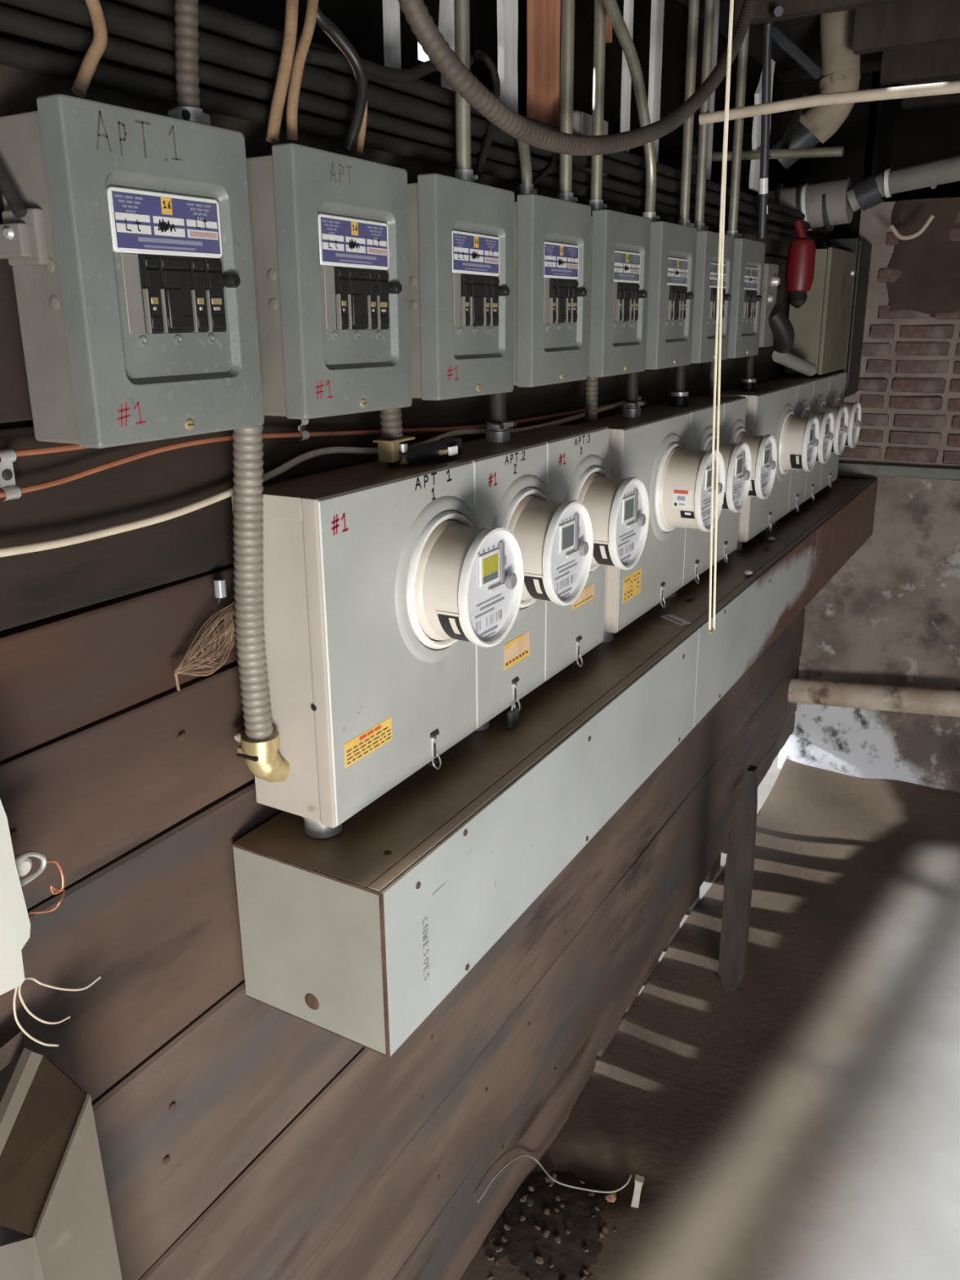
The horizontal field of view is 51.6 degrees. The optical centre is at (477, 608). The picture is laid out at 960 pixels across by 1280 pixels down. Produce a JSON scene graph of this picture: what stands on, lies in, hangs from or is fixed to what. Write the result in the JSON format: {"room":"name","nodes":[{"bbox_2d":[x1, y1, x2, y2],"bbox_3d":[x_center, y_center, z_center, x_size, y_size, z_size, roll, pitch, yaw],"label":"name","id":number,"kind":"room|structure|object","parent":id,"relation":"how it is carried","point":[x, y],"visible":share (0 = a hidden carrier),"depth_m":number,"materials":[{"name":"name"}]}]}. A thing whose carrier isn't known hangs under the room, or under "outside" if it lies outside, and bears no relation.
{"room":"electrical meter room","nodes":[
{"label":"electrical meter room","id":0,"kind":"room"},
{"bbox_2d":[0,189,804,1279],"bbox_3d":[-0.148,0.472,1.815,0.100,2.300,6.420,9,19,29],"label":"wall","id":1,"kind":"structure","parent":0,"point":[240,1136],"depth_m":1.36,"materials":[{"name":"wood"}]},
{"bbox_2d":[0,448,21,501],"bbox_3d":[-0.457,-0.130,0.968,0.009,0.049,0.016,9,19,29],"label":"strap","id":2,"kind":"object","parent":1,"relation":"attached to","point":[7,482],"visible":1,"depth_m":0.97,"materials":[{"name":"metal"}]},
{"bbox_2d":[0,444,89,458],"bbox_3d":[-0.392,-0.184,1.074,0.009,0.012,0.367,9,19,29],"label":"wire","id":3,"kind":"object","parent":1,"relation":"attached to","point":[24,452],"visible":0.36,"depth_m":1.00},
{"bbox_2d":[0,799,101,1046],"bbox_3d":[-0.484,0.292,0.954,0.095,0.390,0.242,9,19,29],"label":"box","id":4,"kind":"object","parent":1,"relation":"attached to","point":[15,923],"visible":1,"depth_m":0.94,"materials":[{"name":"beige"}]},
{"bbox_2d":[0,1026,122,1279],"bbox_3d":[-0.488,0.746,1.021,0.144,0.542,0.222,9,19,29],"label":"electrical box","id":5,"kind":"object","parent":1,"relation":"attached to","point":[53,1190],"visible":0.97,"depth_m":1.00,"materials":[{"name":"beige metal"}]},
{"bbox_2d":[0,93,264,448],"bbox_3d":[-0.349,-0.333,1.016,0.110,0.310,0.258,9,19,29],"label":"box","id":6,"kind":"object","parent":1,"relation":"attached to","point":[126,233],"visible":1,"depth_m":0.96,"materials":[{"name":"metal"}]},
{"bbox_2d":[0,110,79,444],"bbox_3d":[-0.357,-0.334,1.034,0.078,0.298,0.230,9,19,29],"label":"breaker box side","id":7,"kind":"object","parent":6,"relation":"attached to","point":[43,281],"depth_m":0.93,"materials":[{"name":"metal"}]},
{"bbox_2d":[71,0,107,97],"bbox_3d":[-0.377,-0.556,0.938,0.033,0.140,0.048,9,19,29],"label":"cable","id":8,"kind":"object","parent":6,"relation":"attached to","point":[93,55],"visible":1,"depth_m":0.94,"materials":[{"name":"plastic"}]},
{"bbox_2d":[167,0,210,124],"bbox_3d":[-0.305,-0.588,1.036,0.034,0.188,0.052,9,19,29],"label":"conduit","id":9,"kind":"object","parent":6,"relation":"attached to","point":[186,20],"visible":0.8,"depth_m":1.03,"materials":[{"name":"metal"}]},
{"bbox_2d":[231,343,289,782],"bbox_3d":[-0.286,-0.086,1.223,0.062,0.666,0.061,9,19,29],"label":"conduit","id":10,"kind":"object","parent":6,"relation":"attached to","point":[260,742],"visible":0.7,"depth_m":1.24,"materials":[{"name":"grey metal"}]},
{"bbox_2d":[173,602,235,690],"bbox_3d":[-0.329,0.044,1.227,0.020,0.087,0.115,9,19,29],"label":"bundle","id":11,"kind":"object","parent":1,"relation":"attached to","point":[180,668],"visible":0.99,"depth_m":1.23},
{"bbox_2d":[213,577,226,604],"bbox_3d":[-0.324,-0.021,1.245,0.018,0.033,0.015,9,19,29],"label":"clip","id":12,"kind":"object","parent":1,"relation":"attached to","point":[220,584],"visible":1,"depth_m":1.24,"materials":[{"name":"metal"}]},
{"bbox_2d":[105,0,488,120],"bbox_3d":[0.097,-0.876,1.851,0.019,0.039,4.800,9,19,29],"label":"conduit","id":13,"kind":"object","parent":1,"relation":"attached to","point":[110,1],"visible":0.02,"depth_m":1.20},
{"bbox_2d":[0,404,611,497],"bbox_3d":[-0.092,-0.289,1.580,0.009,0.063,1.572,9,19,29],"label":"wire","id":14,"kind":"object","parent":1,"relation":"attached to","point":[30,488],"visible":0.87,"depth_m":1.19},
{"bbox_2d":[0,395,641,557],"bbox_3d":[-0.050,-0.279,1.654,0.012,0.052,1.752,9,19,29],"label":"cable","id":15,"kind":"object","parent":1,"relation":"attached to","point":[93,535],"visible":0.8,"depth_m":1.19,"materials":[{"name":"plastic"}]},
{"bbox_2d":[245,142,412,419],"bbox_3d":[-0.189,-0.411,1.280,0.110,0.310,0.234,9,18,29],"label":"box","id":16,"kind":"object","parent":1,"relation":"attached to","point":[330,238],"visible":1,"depth_m":1.22,"materials":[{"name":"metal"}]},
{"bbox_2d":[245,154,286,416],"bbox_3d":[-0.203,-0.409,1.289,0.078,0.298,0.230,9,18,29],"label":"breaker box side","id":17,"kind":"object","parent":16,"relation":"attached to","point":[266,174],"depth_m":1.18,"materials":[{"name":"metal"}]},
{"bbox_2d":[266,0,298,143],"bbox_3d":[-0.224,-0.666,1.170,0.025,0.226,0.101,4,17,16],"label":"cable","id":18,"kind":"object","parent":16,"relation":"attached to","point":[287,52],"visible":1,"depth_m":1.16,"materials":[{"name":"plastic"}]},
{"bbox_2d":[285,0,318,142],"bbox_3d":[-0.205,-0.684,1.200,0.023,0.230,0.107,5,17,17],"label":"cable","id":19,"kind":"object","parent":16,"relation":"attached to","point":[306,36],"visible":1,"depth_m":1.18,"materials":[{"name":"plastic"}]},
{"bbox_2d":[304,0,368,153],"bbox_3d":[-0.180,-0.678,1.248,0.093,0.190,0.022,-15,22,-40],"label":"cable","id":20,"kind":"object","parent":16,"relation":"attached to","point":[322,21],"visible":0.94,"depth_m":1.27,"materials":[{"name":"black plastic"}]},
{"bbox_2d":[321,28,367,154],"bbox_3d":[-0.179,-0.694,1.267,0.078,0.207,0.018,-8,18,-22],"label":"cable","id":21,"kind":"object","parent":16,"relation":"attached to","point":[361,139],"visible":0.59,"depth_m":1.30,"materials":[{"name":"plastic"}]},
{"bbox_2d":[0,31,693,212],"bbox_3d":[0.111,-0.815,1.861,0.027,0.027,4.800,9,19,29],"label":"conduit","id":22,"kind":"object","parent":1,"relation":"attached to","point":[2,34],"visible":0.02,"depth_m":1.09,"materials":[{"name":"metal"}]},
{"bbox_2d":[382,0,401,69],"bbox_3d":[-0.137,-1.020,1.542,0.014,0.714,0.029,9,19,29],"label":"stud","id":23,"kind":"object","parent":1,"relation":"attached to","point":[391,8],"visible":0.32,"depth_m":1.57,"materials":[{"name":"white wood"}]},
{"bbox_2d":[0,0,831,257],"bbox_3d":[-0.175,-0.709,1.463,0.060,0.164,6.400,9,19,29],"label":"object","id":24,"kind":"structure","parent":1,"relation":"attached to","point":[20,89],"depth_m":1.26,"materials":[{"name":"metal"}]},
{"bbox_2d":[748,58,775,191],"bbox_3d":[0.884,-1.504,3.087,0.014,0.380,0.158,9,19,29],"label":"stud","id":25,"kind":"object","parent":24,"relation":"on","point":[754,173],"visible":0.44,"depth_m":3.06,"materials":[{"name":"grey wood"}]},
{"bbox_2d":[680,146,844,162],"bbox_3d":[0.865,-1.391,3.042,0.491,0.049,0.028,9,19,29],"label":"rod","id":26,"kind":"object","parent":25,"relation":"attached to","point":[823,152],"visible":0.69,"depth_m":2.99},
{"bbox_2d":[438,0,455,91],"bbox_3d":[-0.046,-1.065,1.692,0.014,0.714,0.061,9,19,29],"label":"stud","id":27,"kind":"object","parent":1,"relation":"attached to","point":[446,22],"visible":0.15,"depth_m":1.69,"materials":[{"name":"white wood"}]},
{"bbox_2d":[407,173,514,400],"bbox_3d":[-0.037,-0.487,1.530,0.110,0.310,0.234,9,18,29],"label":"box","id":28,"kind":"object","parent":1,"relation":"attached to","point":[461,232],"visible":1,"depth_m":1.47,"materials":[{"name":"metal"}]},
{"bbox_2d":[407,182,422,398],"bbox_3d":[-0.051,-0.485,1.539,0.078,0.298,0.230,9,18,29],"label":"breaker box side","id":29,"kind":"object","parent":28,"relation":"in","point":[414,189],"depth_m":1.43,"materials":[{"name":"metal"}]},
{"bbox_2d":[453,0,478,182],"bbox_3d":[-0.022,-0.903,1.440,0.041,0.561,0.036,9,19,29],"label":"conduit","id":30,"kind":"object","parent":28,"relation":"attached to","point":[461,7],"visible":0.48,"depth_m":1.48,"materials":[{"name":"metal"}]},
{"bbox_2d":[497,0,518,112],"bbox_3d":[0.056,-1.115,1.861,0.014,0.714,0.058,9,19,29],"label":"stud","id":31,"kind":"object","parent":1,"relation":"attached to","point":[507,10],"visible":0.42,"depth_m":1.87,"materials":[{"name":"white wood"}]},
{"bbox_2d":[526,0,560,127],"bbox_3d":[0.133,-1.154,1.987,0.014,0.714,0.122,9,19,29],"label":"stud","id":32,"kind":"object","parent":1,"relation":"attached to","point":[544,16],"visible":0.48,"depth_m":1.99,"materials":[{"name":"brown wood"}]},
{"bbox_2d":[513,193,591,387],"bbox_3d":[0.112,-0.562,1.776,0.110,0.310,0.234,9,19,29],"label":"box","id":33,"kind":"object","parent":1,"relation":"attached to","point":[552,235],"visible":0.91,"depth_m":1.72,"materials":[{"name":"metal"}]},
{"bbox_2d":[513,201,516,385],"bbox_3d":[0.098,-0.560,1.784,0.078,0.298,0.230,9,19,29],"label":"breaker box side","id":34,"kind":"object","parent":33,"relation":"in","point":[515,202],"depth_m":1.68,"materials":[{"name":"metal"}]},
{"bbox_2d":[516,139,537,194],"bbox_3d":[0.069,-0.885,1.933,0.043,0.245,0.605,-1,16,-2],"label":"conduit","id":35,"kind":"object","parent":33,"relation":"attached to","point":[526,186],"visible":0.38,"depth_m":1.67,"materials":[{"name":"metal"}]},
{"bbox_2d":[557,0,577,202],"bbox_3d":[0.160,-0.994,1.739,0.041,0.561,0.036,9,19,29],"label":"conduit","id":36,"kind":"object","parent":33,"relation":"attached to","point":[567,37],"visible":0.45,"depth_m":1.75,"materials":[{"name":"metal"}]},
{"bbox_2d":[231,475,878,1057],"bbox_3d":[0.687,-0.002,2.811,0.252,0.246,3.623,9,19,29],"label":"wireway","id":37,"kind":"object","parent":1,"relation":"attached to","point":[357,935],"visible":0.96,"depth_m":1.52,"materials":[{"name":"grey metal"}]},
{"bbox_2d":[558,110,608,177],"bbox_3d":[0.217,-0.948,2.041,0.054,0.120,0.140,9,19,29],"label":"junction box","id":38,"kind":"object","parent":1,"relation":"attached to","point":[582,121],"visible":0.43,"depth_m":1.98,"materials":[{"name":"metal"}]},
{"bbox_2d":[587,208,650,377],"bbox_3d":[0.265,-0.638,2.027,0.110,0.310,0.234,9,19,29],"label":"box","id":39,"kind":"object","parent":1,"relation":"attached to","point":[620,242],"visible":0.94,"depth_m":1.97,"materials":[{"name":"metal"}]},
{"bbox_2d":[587,215,592,376],"bbox_3d":[0.251,-0.636,2.036,0.078,0.298,0.230,9,19,29],"label":"breaker box side","id":40,"kind":"object","parent":39,"relation":"in","point":[590,312],"depth_m":1.93,"materials":[{"name":"metal"}]},
{"bbox_2d":[588,0,607,215],"bbox_3d":[0.229,-1.028,1.853,0.039,0.561,0.034,9,19,29],"label":"conduit","id":41,"kind":"object","parent":39,"relation":"attached to","point":[596,202],"visible":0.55,"depth_m":1.87,"materials":[{"name":"metal"}]},
{"bbox_2d":[620,0,633,151],"bbox_3d":[0.353,-1.263,2.349,0.014,0.714,0.028,9,19,29],"label":"stud","id":42,"kind":"object","parent":1,"relation":"attached to","point":[628,4],"visible":0.39,"depth_m":2.34,"materials":[{"name":"white wood"}]},
{"bbox_2d":[648,0,664,161],"bbox_3d":[0.447,-1.310,2.505,0.014,0.714,0.054,9,19,29],"label":"stud","id":43,"kind":"object","parent":1,"relation":"attached to","point":[657,6],"visible":0.46,"depth_m":2.48,"materials":[{"name":"wood"}]},
{"bbox_2d":[644,220,697,369],"bbox_3d":[0.416,-0.713,2.277,0.110,0.310,0.234,9,19,29],"label":"box","id":44,"kind":"object","parent":1,"relation":"attached to","point":[673,246],"visible":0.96,"depth_m":2.22,"materials":[{"name":"metal"}]},
{"bbox_2d":[602,0,659,221],"bbox_3d":[0.293,-0.964,1.915,0.043,0.402,0.484,6,18,21],"label":"conduit","id":45,"kind":"object","parent":44,"relation":"on","point":[611,7],"visible":0.8,"depth_m":2.00,"materials":[{"name":"metal"}]},
{"bbox_2d":[677,0,699,226],"bbox_3d":[0.489,-1.157,2.281,0.041,0.561,0.036,9,19,29],"label":"conduit","id":46,"kind":"object","parent":44,"relation":"attached to","point":[693,11],"visible":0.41,"depth_m":2.29,"materials":[{"name":"metal"}]},
{"bbox_2d":[690,230,734,363],"bbox_3d":[0.568,-0.789,2.527,0.110,0.310,0.234,9,19,29],"label":"box","id":47,"kind":"object","parent":1,"relation":"attached to","point":[704,311],"visible":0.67,"depth_m":2.46,"materials":[{"name":"metal"}]},
{"bbox_2d":[693,0,715,230],"bbox_3d":[0.545,-1.185,2.373,0.041,0.561,0.036,9,19,29],"label":"conduit","id":48,"kind":"object","parent":47,"relation":"attached to","point":[709,6],"visible":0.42,"depth_m":2.38,"materials":[{"name":"metal"}]},
{"bbox_2d":[698,80,959,124],"bbox_3d":[1.202,-1.082,1.992,1.551,0.060,0.025,9,19,29],"label":"pipe","id":49,"kind":"object","parent":48,"relation":"attached to","point":[953,86],"visible":1,"depth_m":2.21,"materials":[{"name":"beige metal"}]},
{"bbox_2d":[706,0,719,180],"bbox_3d":[0.663,-1.417,2.861,0.014,0.714,0.074,9,19,29],"label":"stud","id":50,"kind":"object","parent":1,"relation":"attached to","point":[717,2],"visible":0.22,"depth_m":2.85,"materials":[{"name":"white wood"}]},
{"bbox_2d":[727,237,765,358],"bbox_3d":[0.720,-0.864,2.777,0.110,0.310,0.234,9,19,29],"label":"box","id":51,"kind":"object","parent":1,"relation":"attached to","point":[748,255],"visible":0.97,"depth_m":2.73,"materials":[{"name":"metal"}]},
{"bbox_2d":[725,26,749,238],"bbox_3d":[0.688,-1.256,2.609,0.044,0.561,0.039,9,19,29],"label":"conduit","id":52,"kind":"object","parent":51,"relation":"attached to","point":[742,60],"visible":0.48,"depth_m":2.61,"materials":[{"name":"metal"}]},
{"bbox_2d":[758,262,794,353],"bbox_3d":[0.890,-0.912,3.027,0.150,0.262,0.161,9,19,29],"label":"switch box","id":53,"kind":"object","parent":1,"relation":"attached to","point":[774,322],"visible":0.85,"depth_m":2.99,"materials":[{"name":"metal"}]},
{"bbox_2d":[758,262,778,346],"bbox_3d":[0.851,-0.921,3.023,0.085,0.240,0.120,9,19,29],"label":"switch","id":54,"kind":"object","parent":53,"relation":"attached to","point":[768,308],"depth_m":2.98,"materials":[{"name":"metal"}]},
{"bbox_2d":[784,219,816,308],"bbox_3d":[1.011,-1.078,3.108,0.088,0.264,0.088,9,19,29],"label":"bottle","id":55,"kind":"object","parent":1,"relation":"hanging from","point":[801,255],"visible":1,"depth_m":3.08,"materials":[{"name":"red plastic"}]},
{"bbox_2d":[824,237,871,397],"bbox_3d":[1.463,-1.162,3.992,0.140,0.600,0.260,9,19,29],"label":"box","id":56,"kind":"object","parent":1,"relation":"attached to","point":[862,248],"visible":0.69,"depth_m":3.90,"materials":[{"name":"metal"}]},
{"bbox_2d":[0,36,819,248],"bbox_3d":[0.141,-0.792,1.850,0.021,0.021,4.800,9,19,29],"label":"conduit","id":57,"kind":"object","parent":56,"relation":"attached to","point":[15,54],"visible":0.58,"depth_m":1.17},
{"bbox_2d":[0,4,828,243],"bbox_3d":[0.139,-0.818,1.843,0.020,0.032,4.800,9,19,29],"label":"conduit","id":58,"kind":"object","parent":57,"relation":"on","point":[13,21],"visible":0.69,"depth_m":1.18,"materials":[{"name":"metal"}]},
{"bbox_2d":[0,0,829,235],"bbox_3d":[0.137,-0.848,1.836,0.027,0.035,4.800,9,19,29],"label":"conduit","id":59,"kind":"object","parent":58,"relation":"on","point":[122,21],"visible":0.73,"depth_m":1.25,"materials":[{"name":"metal"}]},
{"bbox_2d":[305,48,474,82],"bbox_3d":[-0.105,-0.790,1.423,0.034,0.104,0.474,7,18,24],"label":"cable","id":60,"kind":"object","parent":59,"relation":"on","point":[318,57],"visible":0.75,"depth_m":1.35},
{"bbox_2d":[112,0,825,226],"bbox_3d":[0.128,-0.880,1.831,0.023,0.023,4.800,9,19,29],"label":"conduit","id":61,"kind":"object","parent":59,"relation":"on","point":[211,20],"visible":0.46,"depth_m":1.31,"materials":[{"name":"metal"}]},
{"bbox_2d":[474,49,500,177],"bbox_3d":[0.016,-0.804,1.609,0.042,0.207,0.121,0,16,1],"label":"cable","id":62,"kind":"object","parent":59,"relation":"hanging from","point":[480,55],"visible":0.91,"depth_m":1.60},
{"bbox_2d":[198,0,959,258],"bbox_3d":[1.261,-0.358,0.902,3.600,1.650,6.740,9,19,29],"label":"ceiling","id":63,"kind":"structure","parent":0,"point":[877,136],"depth_m":3.06,"materials":[{"name":"wood"}]},
{"bbox_2d":[231,424,611,838],"bbox_3d":[-0.004,-0.032,1.671,0.150,0.470,0.957,9,19,29],"label":"meter box","id":64,"kind":"object","parent":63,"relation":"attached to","point":[359,704],"visible":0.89,"depth_m":1.34,"materials":[{"name":"metal"}]},
{"bbox_2d":[373,408,462,465],"bbox_3d":[-0.084,-0.261,1.457,0.164,0.094,0.052,-15,22,-41],"label":"conduit","id":65,"kind":"object","parent":64,"relation":"attached to","point":[392,450],"visible":0.85,"depth_m":1.43,"materials":[{"name":"metal"}]},
{"bbox_2d":[406,511,524,648],"bbox_3d":[-0.009,-0.035,1.428,0.096,0.203,0.203,9,19,29],"label":"electric meter","id":66,"kind":"object","parent":64,"relation":"attached to","point":[465,582],"visible":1,"depth_m":1.38,"materials":[{"name":"white plastic"}]},
{"bbox_2d":[485,392,517,443],"bbox_3d":[0.035,-0.332,1.692,0.044,0.095,0.064,9,19,29],"label":"stub","id":67,"kind":"object","parent":64,"relation":"on","point":[497,426],"visible":0.9,"depth_m":1.68,"materials":[{"name":"metal"}]},
{"bbox_2d":[506,703,519,729],"bbox_3d":[0.061,0.183,1.700,0.010,0.043,0.030,9,19,29],"label":"padlock","id":68,"kind":"object","parent":64,"relation":"hanging from","point":[513,715],"visible":1,"depth_m":1.69,"materials":[{"name":"grey plastic"}]},
{"bbox_2d":[501,487,593,608],"bbox_3d":[0.119,-0.095,1.640,0.096,0.203,0.203,9,19,29],"label":"electric meter","id":69,"kind":"object","parent":64,"relation":"attached to","point":[555,539],"visible":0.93,"depth_m":1.60,"materials":[{"name":"white plastic"}]},
{"bbox_2d":[571,466,649,572],"bbox_3d":[0.251,-0.162,1.858,0.096,0.203,0.203,9,19,29],"label":"electric meter","id":70,"kind":"object","parent":64,"relation":"attached to","point":[619,509],"visible":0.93,"depth_m":1.81,"materials":[{"name":"white plastic"}]},
{"bbox_2d":[568,395,748,642],"bbox_3d":[0.485,-0.268,2.479,0.150,0.460,0.994,9,19,29],"label":"meter box","id":71,"kind":"object","parent":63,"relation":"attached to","point":[668,561],"visible":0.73,"depth_m":2.24,"materials":[{"name":"metal"}]},
{"bbox_2d":[584,376,598,420],"bbox_3d":[0.231,-0.461,2.009,0.027,0.157,0.027,9,19,29],"label":"stub","id":72,"kind":"object","parent":71,"relation":"on","point":[591,387],"visible":0.48,"depth_m":2.01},
{"bbox_2d":[622,372,645,417],"bbox_3d":[0.344,-0.479,2.202,0.044,0.107,0.064,9,19,29],"label":"stub","id":73,"kind":"object","parent":71,"relation":"on","point":[631,408],"visible":0.93,"depth_m":2.19,"materials":[{"name":"metal"}]},
{"bbox_2d":[668,365,688,405],"bbox_3d":[0.502,-0.559,2.465,0.052,0.106,0.052,9,19,29],"label":"stub","id":74,"kind":"object","parent":71,"relation":"on","point":[678,397],"visible":0.92,"depth_m":2.46,"materials":[{"name":"black plastic"}]},
{"bbox_2d":[654,442,725,532],"bbox_3d":[0.481,-0.267,2.225,0.109,0.203,0.203,9,19,29],"label":"electric meter","id":75,"kind":"object","parent":71,"relation":"attached to","point":[682,495],"visible":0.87,"depth_m":2.17,"materials":[{"name":"white plastic"}]},
{"bbox_2d":[708,360,718,396],"bbox_3d":[0.644,-0.630,2.699,0.027,0.106,0.027,9,19,29],"label":"stub","id":76,"kind":"object","parent":71,"relation":"on","point":[711,385],"visible":0.52,"depth_m":2.69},
{"bbox_2d":[701,434,751,512],"bbox_3d":[0.613,-0.327,2.458,0.096,0.203,0.203,9,19,29],"label":"electric meter","id":77,"kind":"object","parent":71,"relation":"attached to","point":[737,458],"visible":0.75,"depth_m":2.42,"materials":[{"name":"white plastic"}]},
{"bbox_2d":[730,426,777,499],"bbox_3d":[0.742,-0.383,2.673,0.096,0.203,0.203,9,19,29],"label":"electric meter","id":78,"kind":"object","parent":71,"relation":"attached to","point":[763,449],"visible":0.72,"depth_m":2.63,"materials":[{"name":"white plastic"}]},
{"bbox_2d":[720,371,846,550],"bbox_3d":[1.061,-0.552,3.429,0.150,0.456,1.304,9,19,29],"label":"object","id":79,"kind":"object","parent":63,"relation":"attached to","point":[768,406],"visible":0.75,"depth_m":3.18,"materials":[{"name":"metal"}]},
{"bbox_2d":[739,355,756,390],"bbox_3d":[0.817,-0.714,2.985,0.052,0.110,0.052,9,19,29],"label":"stub","id":80,"kind":"object","parent":79,"relation":"on","point":[748,383],"visible":0.9,"depth_m":2.98,"materials":[{"name":"black plastic"}]},
{"bbox_2d":[772,350,817,376],"bbox_3d":[1.057,-0.817,3.301,0.044,0.101,0.307,12,21,36],"label":"stub","id":81,"kind":"object","parent":79,"relation":"on","point":[789,360],"visible":0.89,"depth_m":3.26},
{"bbox_2d":[778,410,819,475],"bbox_3d":[1.016,-0.520,3.129,0.092,0.203,0.203,9,19,29],"label":"electric meter","id":82,"kind":"object","parent":79,"relation":"attached to","point":[798,444],"visible":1,"depth_m":3.08,"materials":[{"name":"white plastic"}]},
{"bbox_2d":[800,405,834,463],"bbox_3d":[1.131,-0.573,3.320,0.092,0.203,0.203,9,19,29],"label":"electric meter","id":83,"kind":"object","parent":79,"relation":"attached to","point":[826,424],"visible":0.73,"depth_m":3.29,"materials":[{"name":"white plastic"}]},
{"bbox_2d":[784,242,855,374],"bbox_3d":[1.273,-1.108,3.665,0.142,0.454,0.428,9,19,29],"label":"box","id":84,"kind":"object","parent":79,"relation":"on","point":[820,326],"visible":0.84,"depth_m":3.52,"materials":[{"name":"beige metal"}]},
{"bbox_2d":[816,400,848,454],"bbox_3d":[1.257,-0.635,3.527,0.092,0.203,0.203,9,19,29],"label":"electric meter","id":85,"kind":"object","parent":79,"relation":"attached to","point":[840,414],"visible":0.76,"depth_m":3.49,"materials":[{"name":"white plastic"}]},
{"bbox_2d":[831,396,861,448],"bbox_3d":[1.388,-0.694,3.744,0.092,0.203,0.203,9,19,29],"label":"electric meter","id":86,"kind":"object","parent":79,"relation":"attached to","point":[854,409],"visible":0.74,"depth_m":3.71,"materials":[{"name":"white plastic"}]},
{"bbox_2d":[595,753,781,1061],"bbox_3d":[-3.144,0.567,5.702,8.980,0.090,18.000,9,19,29],"label":"ground","id":87,"kind":"structure","parent":0,"point":[765,787],"depth_m":4.41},
{"bbox_2d":[459,758,959,1279],"bbox_3d":[1.335,1.735,1.344,3.300,0.100,6.500,9,19,29],"label":"floor","id":88,"kind":"structure","parent":0,"point":[800,1122],"depth_m":2.81,"materials":[{"name":"concrete"}]},
{"bbox_2d":[481,1170,619,1279],"bbox_3d":[0.174,1.503,2.196,0.360,0.062,0.620,9,19,29],"label":"heap","id":89,"kind":"object","parent":88,"relation":"on","point":[525,1242],"visible":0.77,"depth_m":2.31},
{"bbox_2d":[476,1154,631,1202],"bbox_3d":[0.153,1.327,2.348,0.421,0.170,0.158,-9,18,-26],"label":"string","id":90,"kind":"object","parent":89,"relation":"on","point":[521,1155],"visible":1,"depth_m":2.38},
{"bbox_2d":[631,1174,644,1208],"bbox_3d":[0.382,1.394,2.369,0.028,0.090,0.020,5,17,18],"label":"stake","id":91,"kind":"object","parent":88,"relation":"on","point":[639,1180],"visible":1,"depth_m":2.36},
{"bbox_2d":[718,764,757,993],"bbox_3d":[0.801,0.839,3.046,0.077,0.770,0.040,9,19,29],"label":"post","id":92,"kind":"object","parent":88,"relation":"on","point":[740,861],"visible":1,"depth_m":3.03,"materials":[{"name":"wood"}]},
{"bbox_2d":[677,0,959,109],"bbox_3d":[1.256,-1.091,0.649,3.640,0.200,6.840,9,19,29],"label":"ceiling","id":93,"kind":"structure","parent":0,"point":[909,42],"depth_m":2.99,"materials":[{"name":"wood"}]},
{"bbox_2d":[397,0,755,155],"bbox_3d":[0.295,-1.035,1.692,0.069,0.583,1.551,8,19,28],"label":"flexible hose","id":94,"kind":"object","parent":93,"relation":"hanging from","point":[427,33],"visible":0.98,"depth_m":1.33,"materials":[{"name":"metal"}]},
{"bbox_2d":[707,0,733,634],"bbox_3d":[0.354,-0.621,1.378,0.007,1.396,0.096,9,19,29],"label":"string","id":95,"kind":"object","parent":93,"relation":"hanging from","point":[731,2],"visible":1,"depth_m":1.42,"materials":[{"name":"fabric"}]},
{"bbox_2d":[757,5,783,238],"bbox_3d":[0.796,-1.329,2.739,0.046,0.567,0.228,4,17,14],"label":"rod","id":96,"kind":"object","parent":93,"relation":"hanging from","point":[777,11],"visible":0.91,"depth_m":2.79,"materials":[{"name":"black plastic"}]},
{"bbox_2d":[769,8,860,168],"bbox_3d":[1.086,-1.807,3.145,0.266,0.753,0.123,9,19,29],"label":"pipe","id":97,"kind":"object","parent":93,"relation":"attached to","point":[840,67],"visible":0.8,"depth_m":3.11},
{"bbox_2d":[778,92,808,149],"bbox_3d":[0.989,-1.518,3.110,0.028,0.210,0.219,9,19,30],"label":"brace","id":98,"kind":"object","parent":97,"relation":"attached to","point":[792,126],"visible":0.58,"depth_m":3.09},
{"bbox_2d":[772,23,822,79],"bbox_3d":[0.962,-1.690,3.014,0.238,0.129,0.032,-11,19,-31],"label":"brace","id":99,"kind":"object","parent":97,"relation":"attached to","point":[779,37],"visible":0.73,"depth_m":3.00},
{"bbox_2d":[777,196,959,792],"bbox_3d":[2.949,-0.222,3.704,3.360,2.570,0.393,9,19,29],"label":"wall","id":100,"kind":"structure","parent":0,"point":[890,615],"depth_m":4.22,"materials":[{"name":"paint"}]},
{"bbox_2d":[787,678,959,717],"bbox_3d":[2.754,0.549,3.725,3.312,0.186,0.111,9,19,29],"label":"drain pipe","id":101,"kind":"object","parent":100,"relation":"attached to","point":[940,702],"visible":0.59,"depth_m":4.26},
{"bbox_2d":[888,214,934,239],"bbox_3d":[1.643,-1.444,3.762,0.157,0.087,0.016,9,19,29],"label":"cable","id":102,"kind":"object","parent":100,"relation":"attached to","point":[930,219],"visible":1,"depth_m":3.76,"materials":[{"name":"beige metal"}]},
{"bbox_2d":[846,155,959,211],"bbox_3d":[1.532,-1.390,3.198,0.176,0.162,0.712,-13,20,-36],"label":"pipe","id":103,"kind":"object","parent":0,"point":[868,192],"visible":1,"depth_m":3.29,"materials":[{"name":"white plastic"}]},
{"bbox_2d":[756,177,853,231],"bbox_3d":[1.173,-1.442,3.564,0.322,0.172,0.158,9,19,29],"label":"pipe","id":104,"kind":"object","parent":103,"relation":"attached to","point":[824,203],"visible":0.73,"depth_m":3.49,"materials":[{"name":"metal"}]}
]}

